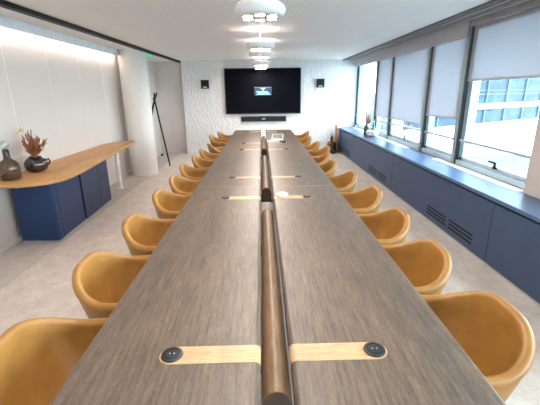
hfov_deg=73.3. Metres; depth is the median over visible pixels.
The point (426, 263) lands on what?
tub chair
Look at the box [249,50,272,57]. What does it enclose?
pendant lamp
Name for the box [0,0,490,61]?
ceiling
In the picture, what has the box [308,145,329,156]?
tub chair
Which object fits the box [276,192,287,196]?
puck
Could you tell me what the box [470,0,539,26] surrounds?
trim
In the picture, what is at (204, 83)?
wall speaker
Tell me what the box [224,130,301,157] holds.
conference table
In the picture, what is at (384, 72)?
roller blind
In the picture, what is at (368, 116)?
bud vase
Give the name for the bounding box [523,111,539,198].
pillar
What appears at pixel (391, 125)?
window
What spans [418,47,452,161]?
window
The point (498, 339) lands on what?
tub chair
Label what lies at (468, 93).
window
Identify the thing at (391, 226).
tub chair
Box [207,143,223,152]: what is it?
tub chair
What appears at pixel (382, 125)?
glass tower
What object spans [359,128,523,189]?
wall
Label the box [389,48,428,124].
roller blind
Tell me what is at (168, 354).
power socket
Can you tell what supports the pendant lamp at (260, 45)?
hanging from the ceiling
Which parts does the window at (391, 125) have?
post, frame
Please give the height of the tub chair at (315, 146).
0.789 m
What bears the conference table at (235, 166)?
on the floor
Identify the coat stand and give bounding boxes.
[152,92,170,165]
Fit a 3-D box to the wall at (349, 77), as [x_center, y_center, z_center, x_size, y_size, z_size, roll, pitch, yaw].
[2.116,-2.525,9.565,0.560,2.310,0.068,-1,17,-1]
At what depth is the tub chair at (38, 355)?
1.32 m
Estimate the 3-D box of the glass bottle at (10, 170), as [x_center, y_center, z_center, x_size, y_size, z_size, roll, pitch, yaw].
[-2.606,-0.420,3.605,0.184,0.387,0.184,-1,17,-1]
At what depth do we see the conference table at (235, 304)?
1.34 m
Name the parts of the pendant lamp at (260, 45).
lamp shade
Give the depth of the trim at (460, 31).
5.43 m
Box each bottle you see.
[0,141,21,180]
[327,136,335,153]
[333,124,337,152]
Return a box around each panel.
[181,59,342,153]
[272,134,282,139]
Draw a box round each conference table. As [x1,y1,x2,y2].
[49,185,505,404]
[196,145,334,202]
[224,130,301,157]
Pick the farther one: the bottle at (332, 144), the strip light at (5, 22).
the bottle at (332, 144)
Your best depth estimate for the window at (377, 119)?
7.83 m
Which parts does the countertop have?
post leg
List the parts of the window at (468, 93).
post, frame, handle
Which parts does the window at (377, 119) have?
post, frame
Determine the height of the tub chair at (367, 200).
0.789 m
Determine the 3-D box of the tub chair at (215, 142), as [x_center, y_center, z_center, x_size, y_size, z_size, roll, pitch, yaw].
[-0.885,-0.893,6.923,0.492,0.789,0.520,0,17,3]
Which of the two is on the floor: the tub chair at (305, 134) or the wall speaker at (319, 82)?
the tub chair at (305, 134)
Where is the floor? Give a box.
[0,152,539,404]
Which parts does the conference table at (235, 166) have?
duct rail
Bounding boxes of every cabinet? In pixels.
[11,160,111,242]
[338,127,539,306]
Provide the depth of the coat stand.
7.75 m
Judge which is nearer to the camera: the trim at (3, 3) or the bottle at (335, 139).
the trim at (3, 3)
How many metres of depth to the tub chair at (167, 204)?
3.08 m
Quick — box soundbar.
[241,116,285,121]
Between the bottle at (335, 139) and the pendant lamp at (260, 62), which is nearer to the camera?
the pendant lamp at (260, 62)
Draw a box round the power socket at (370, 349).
[363,342,385,357]
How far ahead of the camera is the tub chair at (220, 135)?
7.51 m
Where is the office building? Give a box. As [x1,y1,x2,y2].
[401,78,539,154]
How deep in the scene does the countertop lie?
4.35 m
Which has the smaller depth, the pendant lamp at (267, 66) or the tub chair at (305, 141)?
the tub chair at (305, 141)
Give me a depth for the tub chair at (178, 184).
3.65 m
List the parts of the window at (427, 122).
post, frame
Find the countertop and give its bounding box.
[0,141,135,188]
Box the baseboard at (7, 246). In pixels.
[0,151,162,253]
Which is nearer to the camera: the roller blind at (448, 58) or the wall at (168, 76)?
the roller blind at (448, 58)
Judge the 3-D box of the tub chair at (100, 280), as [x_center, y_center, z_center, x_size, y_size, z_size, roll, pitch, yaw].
[-0.663,0.642,1.873,0.492,0.789,0.520,-1,17,-1]
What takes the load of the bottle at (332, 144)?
on the floor
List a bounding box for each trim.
[0,0,180,62]
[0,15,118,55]
[348,0,527,59]
[356,21,469,66]
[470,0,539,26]
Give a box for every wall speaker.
[201,80,208,88]
[316,79,324,86]
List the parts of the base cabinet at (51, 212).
door, door, door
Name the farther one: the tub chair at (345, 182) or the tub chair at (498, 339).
the tub chair at (345, 182)
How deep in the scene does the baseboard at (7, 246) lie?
3.96 m
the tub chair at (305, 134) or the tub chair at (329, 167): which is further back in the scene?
the tub chair at (305, 134)
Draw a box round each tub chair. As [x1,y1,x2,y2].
[0,317,107,404]
[72,251,149,318]
[122,213,174,255]
[152,189,191,218]
[169,174,200,193]
[179,163,208,179]
[192,155,214,168]
[199,149,219,159]
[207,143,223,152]
[209,135,228,146]
[217,131,231,138]
[295,131,309,139]
[299,136,310,145]
[304,141,319,150]
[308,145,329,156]
[313,152,330,164]
[319,159,336,175]
[327,170,356,191]
[340,185,381,213]
[357,207,409,244]
[382,239,451,294]
[421,291,535,401]
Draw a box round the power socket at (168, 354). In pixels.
[161,347,182,362]
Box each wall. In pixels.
[0,27,161,247]
[154,59,373,151]
[340,60,363,127]
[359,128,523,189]
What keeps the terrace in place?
on the ground
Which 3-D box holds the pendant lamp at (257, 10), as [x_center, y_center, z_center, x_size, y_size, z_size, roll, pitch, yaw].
[-0.075,-1.459,2.607,0.376,0.246,0.376,-1,17,-1]
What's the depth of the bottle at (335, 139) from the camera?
9.46 m
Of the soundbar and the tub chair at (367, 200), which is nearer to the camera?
the tub chair at (367, 200)
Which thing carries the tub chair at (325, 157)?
on the floor
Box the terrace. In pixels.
[469,154,530,175]
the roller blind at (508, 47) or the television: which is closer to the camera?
the roller blind at (508, 47)
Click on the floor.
(45, 289)
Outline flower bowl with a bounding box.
[366,130,378,136]
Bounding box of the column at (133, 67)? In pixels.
[117,49,157,175]
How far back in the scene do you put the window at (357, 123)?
9.33 m
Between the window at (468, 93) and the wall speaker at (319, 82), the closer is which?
the window at (468, 93)
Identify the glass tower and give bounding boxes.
[370,62,401,135]
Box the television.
[224,68,300,113]
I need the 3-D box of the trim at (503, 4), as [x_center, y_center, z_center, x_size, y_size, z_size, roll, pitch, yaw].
[2.190,-1.826,3.261,0.165,0.055,12.400,-1,17,-1]
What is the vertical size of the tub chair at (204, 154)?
0.789 m
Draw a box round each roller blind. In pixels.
[375,58,391,117]
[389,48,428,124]
[426,38,466,119]
[467,6,539,80]
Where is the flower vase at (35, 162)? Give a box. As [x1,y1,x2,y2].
[15,128,50,171]
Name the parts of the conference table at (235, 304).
duct rail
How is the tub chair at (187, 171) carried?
on the floor
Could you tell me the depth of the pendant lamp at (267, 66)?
8.28 m
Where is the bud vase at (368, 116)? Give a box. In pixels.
[364,109,374,134]
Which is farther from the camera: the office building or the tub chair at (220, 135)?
the office building
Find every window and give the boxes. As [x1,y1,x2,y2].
[354,65,372,129]
[372,61,386,137]
[385,57,419,149]
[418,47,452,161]
[450,23,530,188]
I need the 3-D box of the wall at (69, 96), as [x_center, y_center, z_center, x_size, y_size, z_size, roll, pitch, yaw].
[-2.839,-0.696,3.578,0.123,2.610,12.580,-1,17,-1]
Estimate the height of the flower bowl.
0.115 m
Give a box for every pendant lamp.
[234,0,285,21]
[246,28,274,50]
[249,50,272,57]
[252,58,269,65]
[253,65,268,68]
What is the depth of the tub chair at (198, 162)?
4.74 m
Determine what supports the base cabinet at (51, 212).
on the floor
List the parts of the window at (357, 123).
post, frame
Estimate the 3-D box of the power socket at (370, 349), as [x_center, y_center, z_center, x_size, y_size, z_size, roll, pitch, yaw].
[0.340,0.478,1.182,0.071,0.007,0.071,12,21,36]
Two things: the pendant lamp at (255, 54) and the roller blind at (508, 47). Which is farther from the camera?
the pendant lamp at (255, 54)
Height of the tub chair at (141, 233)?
0.789 m
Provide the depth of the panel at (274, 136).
6.38 m

